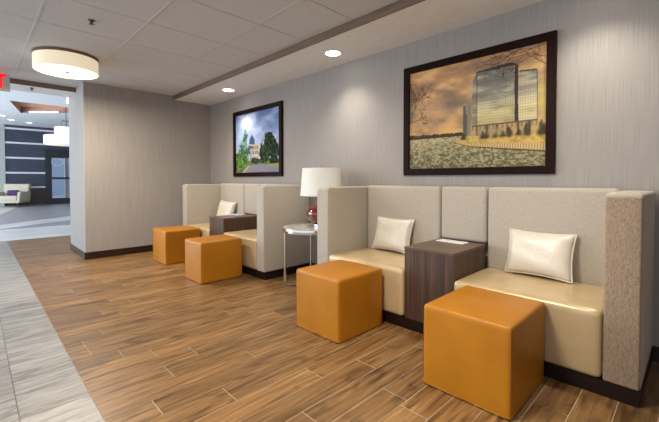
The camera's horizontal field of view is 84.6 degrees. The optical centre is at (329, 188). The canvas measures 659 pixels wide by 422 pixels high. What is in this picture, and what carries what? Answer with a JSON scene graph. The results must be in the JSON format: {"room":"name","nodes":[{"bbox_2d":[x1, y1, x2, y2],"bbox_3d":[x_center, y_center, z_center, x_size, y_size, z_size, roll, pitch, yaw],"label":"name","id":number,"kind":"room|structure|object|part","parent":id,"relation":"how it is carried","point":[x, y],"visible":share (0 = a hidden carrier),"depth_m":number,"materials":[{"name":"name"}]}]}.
{"room":"lobby lounge","nodes":[
{"label":"lobby lounge","id":0,"kind":"room"},
{"bbox_2d":[0,124,68,205],"bbox_3d":[-15.414,-1.051,16.345,13.000,3.760,0.250,-1,2,-45],"label":"wall","id":1,"kind":"structure","parent":0,"point":[25,148],"depth_m":17.18,"materials":[{"name":"blue paint"}]},
{"bbox_3d":[-12.913,0.297,18.874,5.930,0.950,0.200,-1,2,-45],"label":"panel","id":2,"kind":"part","parent":1,"relation":"part of","materials":[{"name":"black"}]},
{"bbox_2d":[45,149,69,204],"bbox_3d":[-13.359,-0.575,18.302,1.600,2.720,0.160,-1,2,-45],"label":"door","id":3,"kind":"structure","parent":1,"relation":"in","point":[57,163],"depth_m":18.08,"materials":[{"name":"clear glass"}]},
{"bbox_3d":[-13.366,-0.406,18.320,1.230,2.380,0.050,-1,2,-45],"label":"frame","id":4,"kind":"part","parent":3,"relation":"part of","materials":[{"name":"black metal"}]},
{"bbox_3d":[-13.369,-0.516,18.322,1.090,2.000,0.010,-1,2,-45],"label":"glass pane","id":5,"kind":"part","parent":3,"relation":"part of","materials":[{"name":"white"}]},
{"bbox_2d":[0,90,68,127],"bbox_3d":[-11.572,-2.982,12.399,13.000,0.280,19.000,-1,2,-45],"label":"ceiling","id":6,"kind":"structure","parent":0,"point":[42,110],"depth_m":13.79,"materials":[{"name":"white paint"}]},
{"bbox_2d":[10,101,68,112],"bbox_3d":[-10.325,-3.010,13.626,3.300,0.279,3.200,-1,2,-45],"label":"ceiling recess","id":7,"kind":"object","parent":6,"relation":"on","point":[15,106],"depth_m":13.73,"materials":[{"name":"brown wood"}]},
{"bbox_2d":[43,119,68,146],"bbox_3d":[-9.809,-2.394,13.587,1.480,1.550,1.480,-1,2,-45],"label":"pendant light","id":8,"kind":"object","parent":6,"relation":"hanging from","point":[60,137],"visible":0.48,"depth_m":13.00,"materials":[{"name":"plastic"}]},
{"bbox_2d":[10,83,74,96],"bbox_3d":[-6.085,-2.144,4.129,5.190,1.300,0.510,-1,2,-45],"label":"ceiling","id":9,"kind":"structure","parent":0,"point":[17,87],"depth_m":5.66,"materials":[{"name":"paint"}]},
{"bbox_2d":[68,82,210,252],"bbox_3d":[-3.319,-0.383,6.577,2.130,2.868,1.160,-1,2,-45],"label":"wall","id":10,"kind":"structure","parent":0,"point":[132,153],"depth_m":5.90,"materials":[{"name":"beige paint"}]},
{"bbox_2d":[10,78,75,91],"bbox_3d":[-5.329,-1.546,4.515,3.590,0.090,0.020,-1,2,-45],"label":"trim","id":11,"kind":"structure","parent":10,"relation":"attached to","point":[13,81],"depth_m":5.47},
{"bbox_2d":[70,243,84,259],"bbox_3d":[-4.082,1.013,5.857,0.012,0.108,1.158,-1,2,-45],"label":"baseboard","id":12,"kind":"structure","parent":10,"relation":"attached to","point":[73,248],"depth_m":5.81,"materials":[{"name":"brown wood"}]},
{"bbox_2d":[85,245,152,259],"bbox_3d":[-2.959,1.007,6.140,2.008,0.108,0.012,-1,2,-45],"label":"baseboard","id":13,"kind":"structure","parent":10,"relation":"attached to","point":[139,249],"depth_m":5.74,"materials":[{"name":"brown wood"}]},
{"bbox_2d":[173,0,424,99],"bbox_3d":[0.382,-1.516,3.177,0.020,0.090,8.840,-1,2,-45],"label":"trim","id":14,"kind":"structure","parent":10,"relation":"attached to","point":[399,5],"depth_m":3.71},
{"bbox_2d":[0,0,398,95],"bbox_3d":[-1.562,-1.519,1.634,4.915,0.033,9.370,-1,2,-45],"label":"ceiling","id":15,"kind":"structure","parent":0,"point":[167,47],"depth_m":3.63,"materials":[{"name":"tile"}]},
{"bbox_2d":[0,73,9,91],"bbox_3d":[-4.501,-1.445,4.795,0.400,0.265,0.045,-1,2,-45],"label":"exit sign","id":16,"kind":"object","parent":15,"relation":"hanging from","point":[4,78],"visible":1,"depth_m":4.89,"materials":[{"name":"paint"}]},
{"bbox_2d":[31,46,98,79],"bbox_3d":[-3.117,-1.466,4.295,0.644,0.199,0.644,-1,2,-45],"label":"ceiling light","id":17,"kind":"object","parent":15,"relation":"attached to","point":[53,61],"visible":1,"depth_m":4.12,"materials":[{"name":"white fabric"}]},
{"bbox_2d":[33,64,97,78],"bbox_3d":[-3.117,-1.377,4.297,0.620,0.021,0.620,-1,2,-45],"label":"diffuser","id":18,"kind":"object","parent":17,"relation":"attached to","point":[70,71],"depth_m":4.26,"materials":[{"name":"white plastic"}]},
{"bbox_2d":[0,204,658,421],"bbox_3d":[-8.071,1.011,8.934,13.000,0.033,28.978,-1,2,-45],"label":"floor","id":19,"kind":"structure","parent":0,"point":[147,341],"depth_m":2.46,"materials":[{"name":"brown wood"}]},
{"bbox_2d":[0,184,30,206],"bbox_3d":[-14.289,0.320,16.328,1.108,1.020,1.118,0,1,-16],"label":"armchair","id":20,"kind":"object","parent":19,"relation":"on","point":[24,194],"visible":0.87,"depth_m":16.43,"materials":[{"name":"beige fabric"}]},
{"bbox_3d":[-14.252,0.443,16.202,0.800,0.220,0.850,0,1,-16],"label":"seat","id":21,"kind":"part","parent":20,"relation":"part of","materials":[{"name":"beige fabric"}]},
{"bbox_2d":[7,190,18,195],"bbox_3d":[-14.274,0.207,16.333,0.440,0.240,0.172,0,1,-16],"label":"pillow","id":22,"kind":"object","parent":20,"relation":"on","point":[9,192],"visible":0.82,"depth_m":16.28,"materials":[{"name":"fabric"}]},
{"bbox_3d":[-14.388,0.162,16.672,0.989,0.720,0.397,0,1,-16],"label":"backrest","id":23,"kind":"part","parent":20,"relation":"part of","materials":[{"name":"beige fabric"}]},
{"bbox_3d":[-13.806,0.389,16.365,0.160,0.480,0.920,0,1,-16],"label":"arm","id":24,"kind":"part","parent":20,"relation":"part of","materials":[{"name":"beige fabric"}]},
{"bbox_2d":[153,225,199,264],"bbox_3d":[-2.299,0.832,5.440,0.518,0.490,0.518,-1,2,-45],"label":"ottoman","id":25,"kind":"object","parent":19,"relation":"on","point":[168,242],"visible":0.8,"depth_m":5.22,"materials":[{"name":"orange leather"}]},
{"bbox_2d":[185,234,241,283],"bbox_3d":[-1.437,0.853,4.490,0.543,0.490,0.463,-1,2,-45],"label":"ottoman","id":26,"kind":"object","parent":19,"relation":"on","point":[213,258],"visible":1,"depth_m":4.31,"materials":[{"name":"orange leather"}]},
{"bbox_2d":[182,183,309,279],"bbox_3d":[-1.352,0.506,5.404,0.735,1.142,2.360,-1,2,-45],"label":"banquette","id":27,"kind":"object","parent":19,"relation":"on","point":[275,206],"visible":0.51,"depth_m":4.65,"materials":[{"name":"beige fabric"}]},
{"bbox_3d":[-2.363,0.464,5.948,0.038,1.021,0.157,-1,2,-45],"label":"panel","id":28,"kind":"part","parent":27,"relation":"part of","materials":[{"name":"fabric"}]},
{"bbox_3d":[-1.838,0.778,5.813,0.607,0.401,0.781,-1,2,-45],"label":"seat","id":29,"kind":"part","parent":27,"relation":"part of","materials":[{"name":"beige leather"}]},
{"bbox_3d":[-2.113,0.450,6.194,0.709,1.040,0.165,-1,2,-45],"label":"arm","id":30,"kind":"part","parent":27,"relation":"part of","materials":[{"name":"fabric"}]},
{"bbox_2d":[216,200,235,215],"bbox_3d":[-1.721,0.390,5.997,0.171,0.378,0.519,-1,2,-45],"label":"throw pillow","id":31,"kind":"object","parent":27,"relation":"on","point":[224,208],"visible":0.64,"depth_m":5.91,"materials":[{"name":"beige fabric"}]},
{"bbox_2d":[209,214,256,235],"bbox_3d":[-1.419,0.701,5.385,0.574,0.575,0.418,-1,2,-45],"label":"side table","id":32,"kind":"object","parent":27,"relation":"on","point":[219,225],"visible":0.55,"depth_m":5.21,"materials":[{"name":"brown wood"}]},
{"bbox_3d":[-1.579,0.292,6.056,0.137,0.742,0.768,-1,2,-45],"label":"backrest","id":33,"kind":"part","parent":27,"relation":"part of","materials":[{"name":"fabric"}]},
{"bbox_3d":[-0.979,0.798,4.940,0.607,0.401,0.841,-1,2,-45],"label":"seat","id":34,"kind":"part","parent":27,"relation":"part of","materials":[{"name":"beige leather"}]},
{"bbox_3d":[-1.160,0.169,5.628,0.137,0.477,0.413,-1,2,-45],"label":"backrest","id":35,"kind":"part","parent":27,"relation":"part of","materials":[{"name":"fabric"}]},
{"bbox_3d":[-0.823,0.499,4.384,0.038,1.021,0.157,-1,2,-45],"label":"panel","id":36,"kind":"part","parent":27,"relation":"part of","materials":[{"name":"fabric"}]},
{"bbox_3d":[-0.720,0.311,5.184,0.137,0.742,0.828,-1,2,-45],"label":"backrest","id":37,"kind":"part","parent":27,"relation":"part of","materials":[{"name":"fabric"}]},
{"bbox_3d":[-0.573,0.485,4.631,0.709,1.040,0.165,-1,2,-45],"label":"arm","id":38,"kind":"part","parent":27,"relation":"part of","materials":[{"name":"fabric"}]},
{"bbox_2d":[282,223,316,285],"bbox_3d":[-0.170,0.772,4.160,0.748,0.667,0.748,-1,2,-45],"label":"round side table","id":39,"kind":"object","parent":19,"relation":"on","point":[309,229],"visible":0.38,"depth_m":4.08,"materials":[{"name":"metal"}]},
{"bbox_2d":[300,166,342,226],"bbox_3d":[-0.085,0.092,4.123,0.494,0.694,0.494,-1,2,-45],"label":"table lamp","id":40,"kind":"object","parent":39,"relation":"on","point":[312,178],"visible":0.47,"depth_m":3.93,"materials":[{"name":"white fabric"}]},
{"bbox_3d":[-0.085,0.282,4.127,0.360,0.258,0.360,-1,2,-45],"label":"glass","id":41,"kind":"part","parent":40,"relation":"part of","materials":[{"name":"red glass"}]},
{"bbox_3d":[-0.085,-0.071,4.119,0.494,0.310,0.494,-1,2,-45],"label":"lamp shade","id":42,"kind":"part","parent":40,"relation":"part of","materials":[{"name":"white fabric"}]},
{"bbox_2d":[296,259,381,342],"bbox_3d":[0.082,0.890,2.991,0.533,0.484,0.501,-1,2,-45],"label":"ottoman","id":43,"kind":"object","parent":19,"relation":"on","point":[338,301],"visible":1,"depth_m":2.81,"materials":[{"name":"orange leather"}]},
{"bbox_2d":[423,285,544,419],"bbox_3d":[0.924,0.909,2.157,0.573,0.484,0.501,-1,2,-45],"label":"ottoman","id":44,"kind":"object","parent":19,"relation":"on","point":[483,348],"visible":1,"depth_m":1.96,"materials":[{"name":"orange leather"}]},
{"bbox_2d":[317,185,654,407],"bbox_3d":[1.000,0.561,3.016,0.735,1.142,2.495,-1,2,-45],"label":"banquette","id":45,"kind":"object","parent":19,"relation":"on","point":[599,326],"visible":0.64,"depth_m":2.53,"materials":[{"name":"beige fabric"}]},
{"bbox_3d":[-0.058,0.517,3.608,0.038,1.021,0.157,-1,2,-45],"label":"panel","id":46,"kind":"part","parent":45,"relation":"part of","materials":[{"name":"fabric"}]},
{"bbox_3d":[0.192,0.503,3.854,0.709,1.040,0.165,-1,2,-45],"label":"arm","id":47,"kind":"part","parent":45,"relation":"part of","materials":[{"name":"fabric"}]},
{"bbox_3d":[0.500,0.832,3.439,0.607,0.401,0.876,-1,2,-45],"label":"seat","id":48,"kind":"part","parent":45,"relation":"part of","materials":[{"name":"beige leather"}]},
{"bbox_2d":[372,216,414,253],"bbox_3d":[0.631,0.462,3.633,0.163,0.331,0.466,-1,2,-41],"label":"throw pillow","id":49,"kind":"object","parent":45,"relation":"on","point":[391,234],"visible":0.96,"depth_m":3.56,"materials":[{"name":"beige fabric"}]},
{"bbox_3d":[0.759,0.345,3.683,0.137,0.742,0.863,-1,2,-45],"label":"backrest","id":50,"kind":"part","parent":45,"relation":"part of","materials":[{"name":"fabric"}]},
{"bbox_2d":[404,238,485,322],"bbox_3d":[0.953,0.755,2.976,0.574,0.575,0.420,-1,2,-45],"label":"side table","id":51,"kind":"object","parent":45,"relation":"on","point":[432,267],"visible":0.68,"depth_m":2.82,"materials":[{"name":"brown wood"}]},
{"bbox_2d":[436,239,468,243],"bbox_3d":[1.061,0.461,3.131,0.110,0.007,0.250,-1,2,-42],"label":"table card","id":52,"kind":"object","parent":51,"relation":"on","point":[441,240],"visible":1,"depth_m":3.12,"materials":[{"name":"white paper"}]},
{"bbox_3d":[1.212,0.224,3.219,0.137,0.477,0.415,-1,2,-45],"label":"backrest","id":53,"kind":"part","parent":45,"relation":"part of","materials":[{"name":"fabric"}]},
{"bbox_3d":[1.408,0.853,2.517,0.607,0.401,0.879,-1,2,-45],"label":"seat","id":54,"kind":"part","parent":45,"relation":"part of","materials":[{"name":"beige leather"}]},
{"bbox_2d":[504,228,576,283],"bbox_3d":[1.550,0.486,2.679,0.163,0.331,0.456,-1,2,-42],"label":"throw pillow","id":55,"kind":"object","parent":45,"relation":"on","point":[534,253],"visible":1,"depth_m":2.62,"materials":[{"name":"beige fabric"}]},
{"bbox_3d":[1.667,0.366,2.761,0.137,0.742,0.866,-1,2,-45],"label":"backrest","id":56,"kind":"part","parent":45,"relation":"part of","materials":[{"name":"fabric"}]},
{"bbox_3d":[1.577,0.554,1.948,0.038,1.021,0.157,-1,2,-45],"label":"panel","id":57,"kind":"part","parent":45,"relation":"part of","materials":[{"name":"fabric"}]},
{"bbox_3d":[1.827,0.540,2.195,0.709,1.040,0.165,-1,2,-45],"label":"arm","id":58,"kind":"part","parent":45,"relation":"part of","materials":[{"name":"fabric"}]},
{"bbox_2d":[176,0,544,104],"bbox_3d":[0.626,-1.612,3.416,0.665,0.268,8.840,-1,2,-45],"label":"ceiling","id":59,"kind":"structure","parent":0,"point":[427,18],"depth_m":3.63,"materials":[{"name":"paint"}]},
{"bbox_2d":[222,89,234,91],"bbox_3d":[-1.576,-1.526,5.643,0.200,0.004,0.200,-1,2,-45],"label":"recessed light","id":60,"kind":"object","parent":59,"relation":"in","point":[225,90],"visible":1,"depth_m":5.66,"materials":[{"name":"white paint"}]},
{"bbox_2d":[324,50,341,56],"bbox_3d":[0.038,-1.489,4.005,0.200,0.004,0.200,-1,2,-45],"label":"recessed light","id":61,"kind":"object","parent":59,"relation":"in","point":[331,53],"visible":1,"depth_m":4.00,"materials":[{"name":"white paint"}]},
{"bbox_2d":[210,0,658,346],"bbox_3d":[0.905,-0.319,3.720,0.120,2.868,8.840,-1,2,-45],"label":"wall","id":62,"kind":"structure","parent":0,"point":[348,116],"depth_m":2.92,"materials":[{"name":"grey paint"}]},
{"bbox_2d":[233,101,282,176],"bbox_3d":[-1.157,-0.727,5.695,0.035,1.085,1.360,-1,2,-45],"label":"framed picture","id":63,"kind":"object","parent":62,"relation":"attached to","point":[257,131],"visible":1,"depth_m":5.64},
{"bbox_2d":[403,30,556,174],"bbox_3d":[1.251,-0.667,3.251,0.035,1.092,1.365,-1,2,-45],"label":"framed picture","id":64,"kind":"object","parent":62,"relation":"attached to","point":[491,110],"visible":1,"depth_m":3.15},
{"bbox_2d":[309,262,658,362],"bbox_3d":[0.863,1.065,3.701,0.012,0.102,8.826,-1,2,-45],"label":"baseboard","id":65,"kind":"structure","parent":62,"relation":"attached to","point":[655,350],"depth_m":2.39,"materials":[{"name":"brown wood"}]}
]}

